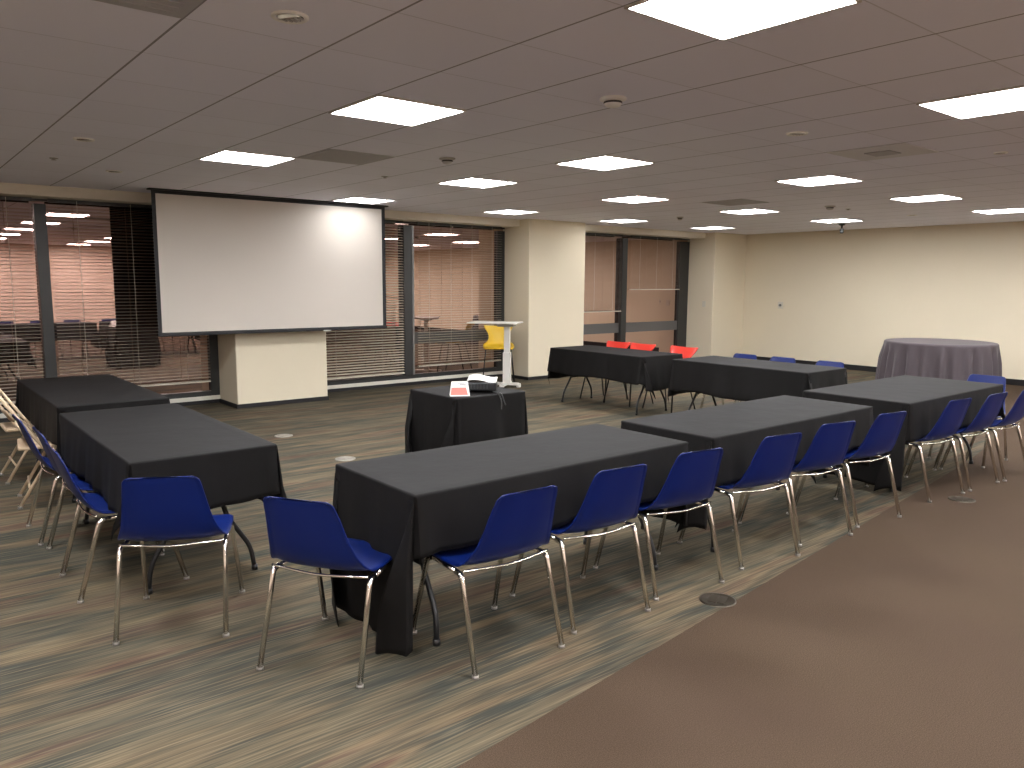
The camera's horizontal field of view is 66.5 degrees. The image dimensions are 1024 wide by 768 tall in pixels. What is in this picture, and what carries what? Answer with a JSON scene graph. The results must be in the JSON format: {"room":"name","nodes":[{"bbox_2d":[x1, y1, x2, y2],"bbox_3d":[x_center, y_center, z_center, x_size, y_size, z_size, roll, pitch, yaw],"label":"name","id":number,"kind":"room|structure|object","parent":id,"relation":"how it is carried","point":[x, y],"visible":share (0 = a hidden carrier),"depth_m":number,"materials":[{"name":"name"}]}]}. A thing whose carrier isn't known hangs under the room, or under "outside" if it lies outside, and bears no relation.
{"room":"conference room","nodes":[
{"label":"conference room","id":0,"kind":"room"},
{"bbox_2d":[218,331,327,403],"bbox_3d":[-3.291,-1.098,10.593,1.260,2.674,0.800,-6,10,-39],"label":"column","id":1,"kind":"structure","parent":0,"point":[277,366],"depth_m":10.34,"materials":[{"name":"beige paint"}]},
{"bbox_2d":[0,198,219,413],"bbox_3d":[-6.950,-0.771,7.954,7.770,2.455,0.102,-6,10,-39],"label":"window","id":2,"kind":"structure","parent":1,"relation":"in","point":[39,283],"depth_m":9.43,"materials":[{"name":"glass"}]},
{"bbox_2d":[0,196,43,404],"bbox_3d":[-6.268,-0.882,8.397,2.040,2.340,0.044,-6,10,-39],"label":"blind","id":3,"kind":"object","parent":2,"relation":"attached to","point":[5,198],"visible":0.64,"depth_m":8.90,"materials":[{"name":"brown metal"}]},
{"bbox_2d":[47,199,210,386],"bbox_3d":[-4.677,-1.081,9.684,1.750,2.260,0.044,-6,10,-39],"label":"blind","id":4,"kind":"object","parent":2,"relation":"attached to","point":[76,202],"visible":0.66,"depth_m":9.56,"materials":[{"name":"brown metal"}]},
{"bbox_2d":[0,395,219,417],"bbox_3d":[-6.964,0.472,8.124,7.770,0.055,0.060,-6,10,-39],"label":"trim","id":5,"kind":"structure","parent":1,"relation":"attached to","point":[178,400],"depth_m":10.30,"materials":[{"name":"beige paint"}]},
{"bbox_2d":[0,369,1023,767],"bbox_3d":[2.707,1.017,5.064,18.800,0.001,17.320,-6,10,-39],"label":"floor","id":6,"kind":"structure","parent":0,"point":[895,642],"depth_m":3.62,"materials":[{"name":"brown carpet"}]},
{"bbox_2d":[0,395,70,484],"bbox_3d":[-4.038,0.362,6.497,0.550,0.836,0.455,-6,10,-39],"label":"folding chair","id":7,"kind":"object","parent":6,"relation":"on","point":[6,426],"visible":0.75,"depth_m":6.33,"materials":[{"name":"beige"}]},
{"bbox_2d":[12,414,73,545],"bbox_3d":[-2.900,0.573,5.150,0.597,0.785,0.506,-6,10,-39],"label":"chair","id":8,"kind":"object","parent":6,"relation":"on","point":[44,461],"visible":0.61,"depth_m":4.89,"materials":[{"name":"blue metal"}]},
{"bbox_2d":[0,388,86,509],"bbox_3d":[-3.489,0.454,5.830,0.550,0.836,0.455,-4,9,-32],"label":"folding chair","id":9,"kind":"object","parent":6,"relation":"on","point":[22,444],"visible":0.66,"depth_m":5.69,"materials":[{"name":"beige"}]},
{"bbox_2d":[36,449,76,502],"bbox_3d":[-3.538,0.409,6.550,0.720,0.735,1.880,-6,10,-39],"label":"folding table","id":10,"kind":"object","parent":6,"relation":"on","point":[74,499],"visible":0.15,"depth_m":5.79,"materials":[{"name":"grey"}]},
{"bbox_2d":[12,374,169,444],"bbox_3d":[-3.499,0.270,6.536,0.989,0.480,2.074,-6,10,-39],"label":"tablecloth","id":11,"kind":"object","parent":10,"relation":"on","point":[41,401],"visible":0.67,"depth_m":6.20,"materials":[{"name":"black fabric"}]},
{"bbox_2d":[32,427,163,570],"bbox_3d":[-2.509,0.631,4.724,0.597,0.785,0.506,-6,10,-39],"label":"chair","id":12,"kind":"object","parent":6,"relation":"on","point":[80,482],"visible":0.39,"depth_m":4.71,"materials":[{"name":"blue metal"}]},
{"bbox_2d":[44,442,189,603],"bbox_3d":[-2.176,0.690,4.290,0.597,0.785,0.506,-6,10,-39],"label":"chair","id":13,"kind":"object","parent":6,"relation":"on","point":[94,501],"visible":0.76,"depth_m":4.08,"materials":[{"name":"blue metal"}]},
{"bbox_2d":[83,491,257,594],"bbox_3d":[-2.183,0.642,4.848,0.720,0.735,1.815,-6,10,-39],"label":"folding table","id":14,"kind":"object","parent":6,"relation":"on","point":[254,566],"visible":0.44,"depth_m":4.40,"materials":[{"name":"grey metal"}]},
{"bbox_2d":[57,403,286,540],"bbox_3d":[-2.172,0.532,4.880,1.011,0.550,2.023,-6,10,-39],"label":"tablecloth","id":15,"kind":"object","parent":14,"relation":"on","point":[104,447],"visible":0.91,"depth_m":4.31,"materials":[{"name":"black fabric"}]},
{"bbox_2d":[112,476,244,645],"bbox_3d":[-1.612,0.761,3.780,0.506,0.785,0.597,-1,8,-11],"label":"chair","id":16,"kind":"object","parent":6,"relation":"on","point":[175,507],"visible":1,"depth_m":3.55,"materials":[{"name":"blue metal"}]},
{"bbox_2d":[274,434,292,437],"bbox_3d":[-2.436,0.550,8.329,0.190,0.008,0.190,4,8,27],"label":"floor outlet","id":17,"kind":"object","parent":6,"relation":"on","point":[278,435],"visible":1,"depth_m":8.31,"materials":[{"name":"grey"}]},
{"bbox_2d":[257,496,416,688],"bbox_3d":[-0.773,0.812,3.438,0.506,0.785,0.597,3,8,17],"label":"chair","id":18,"kind":"object","parent":6,"relation":"on","point":[300,532],"visible":0.91,"depth_m":3.21,"materials":[{"name":"blue plastic"}]},
{"bbox_2d":[335,456,355,460],"bbox_3d":[-1.554,0.694,7.277,0.190,0.008,0.190,4,8,27],"label":"floor outlet","id":19,"kind":"object","parent":6,"relation":"on","point":[343,458],"visible":1,"depth_m":7.26,"materials":[{"name":"grey"}]},
{"bbox_2d":[413,485,564,679],"bbox_3d":[-0.106,0.801,3.552,0.506,0.785,0.597,-5,9,-37],"label":"chair","id":20,"kind":"object","parent":6,"relation":"on","point":[519,522],"visible":0.82,"depth_m":3.35,"materials":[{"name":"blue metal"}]},
{"bbox_2d":[467,321,522,387],"bbox_3d":[-0.254,-0.464,12.269,0.815,1.021,0.540,2,8,14],"label":"lectern","id":21,"kind":"object","parent":6,"relation":"on","point":[506,324],"visible":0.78,"depth_m":12.19,"materials":[{"name":"white metal"}]},
{"bbox_2d":[483,325,514,381],"bbox_3d":[-0.223,-0.484,12.808,0.537,0.926,0.604,0,7,-1],"label":"chair","id":22,"kind":"object","parent":6,"relation":"on","point":[496,334],"visible":0.77,"depth_m":12.95,"materials":[{"name":"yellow plastic"}]},
{"bbox_2d":[413,511,657,646],"bbox_3d":[0.064,0.740,4.218,1.800,0.735,0.700,-6,10,-39],"label":"folding table","id":23,"kind":"object","parent":6,"relation":"on","point":[436,640],"visible":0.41,"depth_m":3.59,"materials":[{"name":"grey metal"}]},
{"bbox_2d":[329,424,687,656],"bbox_3d":[0.063,0.747,4.220,2.050,0.775,0.823,-6,10,-39],"label":"tablecloth","id":24,"kind":"object","parent":23,"relation":"on","point":[410,506],"visible":0.78,"depth_m":3.72,"materials":[{"name":"black fabric"}]},
{"bbox_2d":[510,464,650,634],"bbox_3d":[0.360,0.749,3.974,0.506,0.785,0.597,-5,9,-33],"label":"chair","id":25,"kind":"object","parent":6,"relation":"on","point":[613,497],"visible":0.74,"depth_m":3.75,"materials":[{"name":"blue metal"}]},
{"bbox_2d":[580,340,630,402],"bbox_3d":[1.318,-0.187,11.057,0.560,0.813,0.499,-6,10,-39],"label":"chair","id":26,"kind":"object","parent":6,"relation":"on","point":[609,343],"visible":0.27,"depth_m":11.12,"materials":[{"name":"red plastic"}]},
{"bbox_2d":[561,376,666,414],"bbox_3d":[1.353,-0.068,10.437,0.730,0.735,1.640,-6,10,-39],"label":"folding table","id":27,"kind":"object","parent":6,"relation":"on","point":[567,384],"visible":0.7,"depth_m":10.13,"materials":[{"name":"grey"}]},
{"bbox_2d":[547,345,682,396],"bbox_3d":[1.351,-0.179,10.421,0.904,0.537,1.945,-6,10,-39],"label":"tablecloth","id":28,"kind":"object","parent":27,"relation":"on","point":[650,369],"visible":0.87,"depth_m":9.96,"materials":[{"name":"black fabric"}]},
{"bbox_2d":[603,342,655,406],"bbox_3d":[1.610,-0.139,10.705,0.560,0.813,0.499,-6,10,-39],"label":"chair","id":29,"kind":"object","parent":6,"relation":"on","point":[649,347],"visible":0.21,"depth_m":10.77,"materials":[{"name":"red plastic"}]},
{"bbox_2d":[593,448,723,600],"bbox_3d":[0.839,0.700,4.368,0.506,0.785,0.597,-4,9,-31],"label":"chair","id":30,"kind":"object","parent":6,"relation":"on","point":[692,477],"visible":0.74,"depth_m":4.14,"materials":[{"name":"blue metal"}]},
{"bbox_2d":[642,345,697,412],"bbox_3d":[2.074,-0.074,10.236,0.560,0.813,0.499,-6,10,-39],"label":"chair","id":31,"kind":"object","parent":6,"relation":"on","point":[688,352],"visible":0.19,"depth_m":10.31,"materials":[{"name":"red plastic"}]},
{"bbox_2d":[688,392,716,409],"bbox_3d":[2.758,0.143,8.900,0.760,0.735,1.700,-6,10,-39],"label":"folding table","id":32,"kind":"object","parent":6,"relation":"on","point":[696,393],"visible":0.16,"depth_m":9.33,"materials":[{"name":"grey"}]},
{"bbox_2d":[668,356,847,400],"bbox_3d":[2.751,0.048,8.888,0.928,0.569,2.001,-6,10,-39],"label":"tablecloth","id":33,"kind":"object","parent":32,"relation":"on","point":[740,379],"visible":0.77,"depth_m":8.55,"materials":[{"name":"black fabric"}]},
{"bbox_2d":[699,593,735,607],"bbox_3d":[1.078,1.130,4.092,0.190,0.008,0.190,4,8,27],"label":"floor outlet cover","id":34,"kind":"object","parent":6,"relation":"on","point":[720,600],"visible":1,"depth_m":4.08,"materials":[{"name":"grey metal"}]},
{"bbox_2d":[700,353,756,407],"bbox_3d":[2.649,0.041,9.475,0.597,0.785,0.506,-6,10,-39],"label":"chair","id":35,"kind":"object","parent":6,"relation":"on","point":[736,355],"visible":0.21,"depth_m":9.58,"materials":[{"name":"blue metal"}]},
{"bbox_2d":[678,432,801,569],"bbox_3d":[1.423,0.646,4.810,0.506,0.785,0.597,-4,9,-29],"label":"chair","id":36,"kind":"object","parent":6,"relation":"on","point":[773,461],"visible":0.72,"depth_m":4.58,"materials":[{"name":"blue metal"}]},
{"bbox_2d":[640,466,847,551],"bbox_3d":[1.697,0.580,5.517,1.905,0.735,0.695,-6,10,-39],"label":"folding table","id":37,"kind":"object","parent":6,"relation":"on","point":[836,473],"visible":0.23,"depth_m":5.24,"materials":[{"name":"grey"}]},
{"bbox_2d":[621,395,873,531],"bbox_3d":[1.697,0.505,5.506,2.152,0.609,0.822,-6,10,-39],"label":"tablecloth","id":38,"kind":"object","parent":37,"relation":"on","point":[739,428],"visible":0.57,"depth_m":5.13,"materials":[{"name":"black fabric"}]},
{"bbox_2d":[739,356,794,401],"bbox_3d":[2.979,0.094,9.090,0.597,0.785,0.506,-6,10,-39],"label":"chair","id":39,"kind":"object","parent":6,"relation":"on","point":[774,358],"visible":0.16,"depth_m":9.22,"materials":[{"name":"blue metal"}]},
{"bbox_2d":[738,421,855,546],"bbox_3d":[1.922,0.595,5.220,0.506,0.785,0.597,-4,8,-28],"label":"chair","id":40,"kind":"object","parent":6,"relation":"on","point":[829,446],"visible":0.81,"depth_m":4.99,"materials":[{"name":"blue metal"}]},
{"bbox_2d":[816,360,843,367],"bbox_3d":[3.353,0.156,8.638,0.597,0.785,0.506,-6,10,-39],"label":"chair","id":41,"kind":"object","parent":6,"relation":"on","point":[820,362],"visible":0.2,"depth_m":8.77,"materials":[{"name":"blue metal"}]},
{"bbox_2d":[795,411,906,527],"bbox_3d":[2.441,0.548,5.606,0.506,0.785,0.597,-4,9,-31],"label":"chair","id":42,"kind":"object","parent":6,"relation":"on","point":[881,438],"visible":0.76,"depth_m":5.38,"materials":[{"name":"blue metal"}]},
{"bbox_2d":[823,434,972,491],"bbox_3d":[3.479,0.406,6.929,1.855,0.735,0.850,-6,10,-39],"label":"folding table","id":43,"kind":"object","parent":6,"relation":"on","point":[963,438],"visible":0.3,"depth_m":7.24,"materials":[{"name":"grey"}]},
{"bbox_2d":[802,375,1005,490],"bbox_3d":[3.446,0.404,6.915,2.034,0.752,1.072,-6,10,-39],"label":"tablecloth","id":44,"kind":"object","parent":43,"relation":"on","point":[924,399],"visible":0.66,"depth_m":6.36,"materials":[{"name":"black fabric"}]},
{"bbox_2d":[865,398,971,502],"bbox_3d":[3.262,0.471,6.237,0.506,0.785,0.597,-4,9,-32],"label":"chair","id":45,"kind":"object","parent":6,"relation":"on","point":[951,418],"visible":0.74,"depth_m":6.01,"materials":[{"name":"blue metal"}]},
{"bbox_2d":[904,392,1007,490],"bbox_3d":[3.754,0.430,6.573,0.506,0.785,0.597,-5,9,-34],"label":"chair","id":46,"kind":"object","parent":6,"relation":"on","point":[991,407],"visible":0.69,"depth_m":6.36,"materials":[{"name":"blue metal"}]},
{"bbox_2d":[948,496,975,502],"bbox_3d":[3.480,0.890,6.038,0.190,0.008,0.190,4,8,27],"label":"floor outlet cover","id":47,"kind":"object","parent":6,"relation":"on","point":[962,499],"visible":1,"depth_m":6.02,"materials":[{"name":"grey metal"}]},
{"bbox_2d":[927,374,1007,467],"bbox_3d":[4.355,0.326,7.395,0.597,0.785,0.506,-5,9,-38],"label":"chair","id":48,"kind":"object","parent":6,"relation":"on","point":[973,377],"visible":0.36,"depth_m":7.43,"materials":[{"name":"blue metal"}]},
{"bbox_2d":[939,390,1023,481],"bbox_3d":[4.224,0.391,6.892,0.506,0.785,0.597,-5,9,-36],"label":"chair","id":49,"kind":"object","parent":6,"relation":"on","point":[1016,413],"visible":0.6,"depth_m":6.67,"materials":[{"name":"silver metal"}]},
{"bbox_3d":[-0.374,0.428,6.572,0.660,0.735,0.640,-6,10,-39],"label":"square table","id":50,"kind":"object","parent":6,"relation":"on","visible":0},
{"bbox_2d":[405,385,527,452],"bbox_3d":[-0.374,0.418,6.571,1.049,0.741,0.815,-6,10,-39],"label":"tablecloth","id":51,"kind":"object","parent":50,"relation":"on","point":[435,418],"visible":0.44,"depth_m":6.30,"materials":[{"name":"black fabric"}]},
{"bbox_2d":[449,381,469,395],"bbox_3d":[-0.414,0.035,6.166,0.156,0.112,0.100,-1,8,-8],"label":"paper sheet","id":52,"kind":"object","parent":51,"relation":"on","point":[458,388],"visible":1,"depth_m":6.14,"materials":[{"name":"white paper"}]},
{"bbox_2d":[468,380,496,391],"bbox_3d":[-0.250,0.013,6.462,0.250,0.082,0.252,1,7,2],"label":"projector","id":53,"kind":"object","parent":51,"relation":"on","point":[474,385],"visible":0.86,"depth_m":6.34,"materials":[{"name":"black plastic"}]},
{"bbox_2d":[467,374,496,381],"bbox_3d":[-0.245,-0.047,6.450,0.240,0.044,0.200,1,7,2],"label":"paper sheet","id":54,"kind":"object","parent":53,"relation":"on","point":[475,376],"visible":1,"depth_m":6.46,"materials":[{"name":"white"}]},
{"bbox_2d":[492,391,505,408],"bbox_3d":[-0.127,0.126,6.328,0.162,0.144,0.050,4,8,28],"label":"cable","id":55,"kind":"object","parent":53,"relation":"attached to","point":[492,391],"visible":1,"depth_m":6.31,"materials":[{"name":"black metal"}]},
{"bbox_2d":[0,0,1023,234],"bbox_3d":[2.899,-1.630,4.502,18.800,0.050,16.770,-6,10,-39],"label":"ceiling","id":56,"kind":"structure","parent":0,"point":[156,94],"depth_m":4.57,"materials":[{"name":"tile"}]},
{"bbox_2d":[73,137,94,141],"bbox_3d":[-3.166,-1.807,5.772,0.144,0.010,0.144,3,8,16],"label":"recessed light","id":57,"kind":"object","parent":56,"relation":"in","point":[82,139],"visible":1,"depth_m":5.75,"materials":[{"name":"white plastic"}]},
{"bbox_2d":[106,170,121,172],"bbox_3d":[-3.812,-2.035,7.477,0.144,0.010,0.144,3,8,16],"label":"recessed light","id":58,"kind":"object","parent":56,"relation":"in","point":[110,171],"visible":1,"depth_m":7.46,"materials":[{"name":"white plastic"}]},
{"bbox_2d":[94,0,203,18],"bbox_3d":[-1.343,-1.387,2.662,0.596,0.009,0.596,-6,10,-39],"label":"ceiling vent","id":59,"kind":"object","parent":56,"relation":"in","point":[173,8],"visible":1,"depth_m":2.93,"materials":[{"name":"grey metal"}]},
{"bbox_2d":[199,149,295,165],"bbox_3d":[-2.247,-1.911,6.618,0.606,0.012,0.606,-6,10,-39],"label":"recessed light","id":60,"kind":"object","parent":56,"relation":"in","point":[230,156],"visible":1,"depth_m":6.60,"materials":[{"name":"white plastic"}]},
{"bbox_2d":[146,188,387,336],"bbox_3d":[-2.937,-1.501,9.924,3.090,1.694,0.110,-6,10,-39],"label":"projection screen","id":61,"kind":"object","parent":56,"relation":"hanging from","point":[225,263],"visible":1,"depth_m":9.77,"materials":[{"name":"fabric"}]},
{"bbox_2d":[271,10,308,23],"bbox_3d":[-0.869,-1.435,3.055,0.144,0.010,0.144,3,8,16],"label":"recessed light","id":62,"kind":"object","parent":56,"relation":"in","point":[283,16],"visible":1,"depth_m":3.04,"materials":[{"name":"white plastic"}]},
{"bbox_2d":[298,149,394,164],"bbox_3d":[-1.388,-1.896,6.534,0.596,0.009,0.596,-6,10,-39],"label":"ceiling vent","id":63,"kind":"object","parent":56,"relation":"in","point":[330,155],"visible":1,"depth_m":6.50,"materials":[{"name":"grey metal"}]},
{"bbox_2d":[331,196,395,203],"bbox_3d":[-1.905,-2.356,10.023,0.606,0.012,0.606,-6,10,-39],"label":"recessed light","id":64,"kind":"object","parent":56,"relation":"in","point":[353,199],"visible":1,"depth_m":10.01,"materials":[{"name":"white plastic"}]},
{"bbox_2d":[328,94,466,125],"bbox_3d":[-0.701,-1.655,4.748,0.606,0.012,0.606,-6,10,-39],"label":"recessed light","id":65,"kind":"object","parent":56,"relation":"in","point":[382,108],"visible":1,"depth_m":4.72,"materials":[{"name":"white plastic"}]},
{"bbox_2d":[439,157,454,164],"bbox_3d":[-0.544,-1.873,6.561,0.135,0.050,0.135,-6,10,-39],"label":"smoke detector","id":66,"kind":"object","parent":56,"relation":"attached to","point":[445,160],"visible":1,"depth_m":6.52,"materials":[{"name":"grey plastic"}]},
{"bbox_2d":[437,177,518,187],"bbox_3d":[-0.359,-2.100,8.153,0.606,0.012,0.606,-6,10,-39],"label":"recessed light","id":67,"kind":"object","parent":56,"relation":"in","point":[476,182],"visible":1,"depth_m":8.12,"materials":[{"name":"white plastic"}]},
{"bbox_2d":[482,209,537,214],"bbox_3d":[-0.017,-2.545,11.557,0.606,0.012,0.606,-6,10,-39],"label":"recessed light","id":68,"kind":"object","parent":56,"relation":"in","point":[505,211],"visible":1,"depth_m":11.54,"materials":[{"name":"white"}]},
{"bbox_2d":[487,210,533,214],"bbox_3d":[-0.017,-2.548,11.557,0.580,0.005,0.580,-6,10,-39],"label":"diffuser","id":69,"kind":"object","parent":68,"relation":"attached to","point":[511,212],"depth_m":11.56,"materials":[{"name":"white"}]},
{"bbox_2d":[555,155,654,170],"bbox_3d":[0.801,-1.908,6.750,0.606,0.012,0.606,-6,10,-39],"label":"recessed light","id":70,"kind":"object","parent":56,"relation":"in","point":[603,162],"visible":1,"depth_m":6.72,"materials":[{"name":"white plastic"}]},
{"bbox_2d":[600,95,626,107],"bbox_3d":[0.567,-1.579,4.383,0.150,0.050,0.150,-6,10,-39],"label":"smoke detector","id":71,"kind":"object","parent":56,"relation":"attached to","point":[610,101],"visible":1,"depth_m":4.34,"materials":[{"name":"white plastic"}]},
{"bbox_2d":[600,219,647,222],"bbox_3d":[1.871,-2.734,13.092,0.606,0.012,0.606,-6,10,-39],"label":"recessed light","id":72,"kind":"object","parent":56,"relation":"in","point":[613,220],"visible":1,"depth_m":13.03,"materials":[{"name":"white"}]},
{"bbox_2d":[600,195,669,202],"bbox_3d":[1.529,-2.289,9.687,0.606,0.012,0.606,-6,10,-39],"label":"recessed light","id":73,"kind":"object","parent":56,"relation":"in","point":[628,199],"visible":1,"depth_m":9.67,"materials":[{"name":"white plastic"}]},
{"bbox_2d":[693,226,732,229],"bbox_3d":[3.758,-2.923,14.626,0.606,0.012,0.606,-6,10,-39],"label":"recessed light","id":74,"kind":"object","parent":56,"relation":"in","point":[709,227],"visible":1,"depth_m":14.55,"materials":[{"name":"white"}]},
{"bbox_2d":[696,227,726,228],"bbox_3d":[3.758,-2.926,14.626,0.580,0.005,0.580,-6,10,-39],"label":"diffuser","id":75,"kind":"object","parent":74,"relation":"attached to","point":[696,227],"depth_m":14.59,"materials":[{"name":"white"}]},
{"bbox_2d":[702,199,768,205],"bbox_3d":[2.859,-2.321,9.987,0.596,0.009,0.596,-6,10,-39],"label":"ceiling vent","id":76,"kind":"object","parent":56,"relation":"in","point":[735,201],"visible":1,"depth_m":9.94,"materials":[{"name":"grey metal"}]},
{"bbox_2d":[624,0,861,40],"bbox_3d":[0.845,-1.399,2.878,0.606,0.012,0.606,-6,10,-39],"label":"recessed light","id":77,"kind":"object","parent":56,"relation":"in","point":[721,20],"visible":1,"depth_m":2.96,"materials":[{"name":"white plastic"}]},
{"bbox_2d":[719,208,779,213],"bbox_3d":[3.417,-2.478,11.222,0.606,0.012,0.606,-6,10,-39],"label":"recessed light","id":78,"kind":"object","parent":56,"relation":"in","point":[743,211],"visible":1,"depth_m":11.19,"materials":[{"name":"white"}]},
{"bbox_2d":[727,209,775,213],"bbox_3d":[3.417,-2.481,11.221,0.580,0.005,0.580,-6,10,-39],"label":"diffuser","id":79,"kind":"object","parent":78,"relation":"attached to","point":[744,211],"depth_m":11.19,"materials":[{"name":"white"}]},
{"bbox_2d":[786,131,807,135],"bbox_3d":[1.958,-1.719,5.362,0.144,0.010,0.144,3,8,16],"label":"recessed light","id":80,"kind":"object","parent":56,"relation":"in","point":[794,133],"visible":1,"depth_m":5.34,"materials":[{"name":"white plastic"}]},
{"bbox_2d":[775,175,862,186],"bbox_3d":[3.075,-2.033,7.817,0.606,0.012,0.606,-6,10,-39],"label":"recessed light","id":81,"kind":"object","parent":56,"relation":"in","point":[826,179],"visible":1,"depth_m":7.79,"materials":[{"name":"white plastic"}]},
{"bbox_2d":[825,206,834,209],"bbox_3d":[4.234,-2.345,10.396,0.135,0.050,0.135,-6,10,-39],"label":"smoke detector","id":82,"kind":"object","parent":56,"relation":"attached to","point":[827,207],"visible":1,"depth_m":10.36,"materials":[{"name":"grey plastic"}]},
{"bbox_2d":[809,218,863,222],"bbox_3d":[5.304,-2.667,12.756,0.606,0.012,0.606,-6,10,-39],"label":"recessed light","id":83,"kind":"object","parent":56,"relation":"in","point":[842,219],"visible":1,"depth_m":12.70,"materials":[{"name":"white"}]},
{"bbox_2d":[817,219,857,222],"bbox_3d":[5.304,-2.670,12.756,0.580,0.005,0.580,-6,10,-39],"label":"diffuser","id":84,"kind":"object","parent":83,"relation":"attached to","point":[827,220],"depth_m":12.70,"materials":[{"name":"white"}]},
{"bbox_2d":[839,224,844,232],"bbox_3d":[5.710,-2.691,13.511,0.100,0.155,0.135,3,8,22],"label":"security camera","id":85,"kind":"object","parent":56,"relation":"attached to","point":[841,225],"visible":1,"depth_m":13.47,"materials":[{"name":"black plastic"}]},
{"bbox_2d":[828,143,937,160],"bbox_3d":[2.904,-1.810,6.115,0.596,0.014,0.596,-6,10,-39],"label":"ceiling vent","id":86,"kind":"object","parent":56,"relation":"in","point":[900,149],"visible":1,"depth_m":6.07,"materials":[{"name":"grey metal"}]},
{"bbox_2d":[889,194,963,201],"bbox_3d":[4.963,-2.222,9.351,0.606,0.012,0.606,-6,10,-39],"label":"recessed light","id":87,"kind":"object","parent":56,"relation":"in","point":[937,197],"visible":1,"depth_m":9.33,"materials":[{"name":"white plastic"}]},
{"bbox_2d":[916,85,1023,118],"bbox_3d":[2.733,-1.588,4.412,0.606,0.012,0.606,-6,10,-39],"label":"recessed light","id":88,"kind":"object","parent":56,"relation":"in","point":[1006,100],"visible":1,"depth_m":4.43,"materials":[{"name":"white plastic"}]},
{"bbox_2d":[971,208,1023,213],"bbox_3d":[6.850,-2.411,10.886,0.606,0.012,0.606,-6,10,-39],"label":"recessed light","id":89,"kind":"object","parent":56,"relation":"in","point":[1010,210],"visible":1,"depth_m":10.88,"materials":[{"name":"white"}]},
{"bbox_2d":[993,151,1007,154],"bbox_3d":[3.814,-1.802,6.089,0.100,0.010,0.100,3,8,16],"label":"recessed light","id":90,"kind":"object","parent":56,"relation":"in","point":[1000,152],"visible":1,"depth_m":6.08,"materials":[{"name":"white plastic"}]},
{"bbox_2d":[503,219,584,376],"bbox_3d":[0.527,-1.480,13.696,1.290,2.674,0.800,-6,10,-39],"label":"column","id":91,"kind":"structure","parent":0,"point":[545,259],"depth_m":13.27,"materials":[{"name":"beige paint"}]},
{"bbox_2d":[0,374,567,422],"bbox_3d":[-4.352,0.315,9.837,13.990,0.055,0.710,-6,10,-39],"label":"baseboard","id":92,"kind":"structure","parent":91,"relation":"attached to","point":[496,375],"depth_m":10.78,"materials":[{"name":"black plastic"}]},
{"bbox_2d":[0,182,705,238],"bbox_3d":[-2.575,-2.480,11.132,18.800,0.164,0.510,-6,10,-39],"label":"trim","id":93,"kind":"structure","parent":91,"relation":"attached to","point":[6,189],"depth_m":11.52,"materials":[{"name":"paint"}]},
{"bbox_2d":[327,371,502,388],"bbox_3d":[-1.567,-0.068,12.511,3.660,0.055,0.060,-6,10,-39],"label":"trim","id":94,"kind":"structure","parent":91,"relation":"attached to","point":[493,372],"depth_m":12.40,"materials":[{"name":"beige paint"}]},
{"bbox_2d":[326,221,504,385],"bbox_3d":[-1.550,-1.311,12.336,3.660,2.455,0.112,-6,10,-39],"label":"window","id":95,"kind":"structure","parent":91,"relation":"in","point":[412,261],"depth_m":12.64,"materials":[{"name":"clear glass"}]},
{"bbox_2d":[326,220,404,379],"bbox_3d":[-2.291,-1.271,11.630,1.560,2.360,0.042,-6,10,-39],"label":"blind","id":96,"kind":"object","parent":95,"relation":"attached to","point":[386,221],"visible":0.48,"depth_m":11.89,"materials":[{"name":"brown metal"}]},
{"bbox_2d":[416,222,501,366],"bbox_3d":[-0.836,-1.461,12.807,1.680,2.270,0.044,-6,10,-39],"label":"blind","id":97,"kind":"object","parent":95,"relation":"attached to","point":[417,223],"visible":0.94,"depth_m":12.74,"materials":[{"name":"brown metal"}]},
{"bbox_2d":[583,235,689,352],"bbox_3d":[2.299,-1.697,15.472,3.720,2.455,0.102,-6,10,-39],"label":"window","id":98,"kind":"structure","parent":91,"relation":"in","point":[657,317],"depth_m":15.66,"materials":[{"name":"clear glass"}]},
{"bbox_2d":[584,232,622,312],"bbox_3d":[1.542,-2.090,14.685,1.520,1.480,0.038,-6,10,-39],"label":"blind","id":99,"kind":"object","parent":98,"relation":"attached to","point":[586,233],"visible":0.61,"depth_m":14.84,"materials":[{"name":"brown metal"}]},
{"bbox_2d":[629,235,681,289],"bbox_3d":[2.913,-2.436,15.771,1.520,1.060,0.038,-6,10,-39],"label":"blind","id":100,"kind":"object","parent":98,"relation":"attached to","point":[633,236],"visible":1,"depth_m":15.72,"materials":[{"name":"brown metal"}]},
{"bbox_2d":[686,232,746,357],"bbox_3d":[4.329,-1.861,16.787,1.100,2.674,0.800,-6,10,-39],"label":"column","id":101,"kind":"structure","parent":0,"point":[717,262],"depth_m":16.41,"materials":[{"name":"beige paint"}]},
{"bbox_2d":[742,221,1023,379],"bbox_3d":[10.027,-1.041,10.833,0.100,2.674,17.320,-6,10,-39],"label":"wall","id":102,"kind":"structure","parent":0,"point":[844,294],"depth_m":14.57,"materials":[{"name":"beige paint"}]},
{"bbox_2d":[778,302,782,308],"bbox_3d":[5.548,-1.631,16.156,0.042,0.140,0.120,-6,10,-39],"label":"wall thermostat","id":103,"kind":"object","parent":102,"relation":"attached to","point":[780,304],"visible":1,"depth_m":16.15,"materials":[{"name":"beige"}]},
{"bbox_2d":[757,356,1023,385],"bbox_3d":[10.228,0.282,10.658,0.012,0.100,16.520,-6,10,-39],"label":"baseboard","id":104,"kind":"structure","parent":102,"relation":"attached to","point":[1018,382],"depth_m":14.96,"materials":[{"name":"black plastic"}]},
{"bbox_3d":[6.673,-0.277,12.222,1.540,0.756,1.540,-6,10,-39],"label":"round table","id":105,"kind":"object","parent":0,"visible":0},
{"bbox_2d":[875,338,1001,380],"bbox_3d":[6.679,-0.288,12.224,1.758,0.760,1.759,-6,10,-39],"label":"tablecloth","id":106,"kind":"object","parent":105,"relation":"on","point":[954,359],"visible":0.8,"depth_m":11.58,"materials":[{"name":"grey fabric"}]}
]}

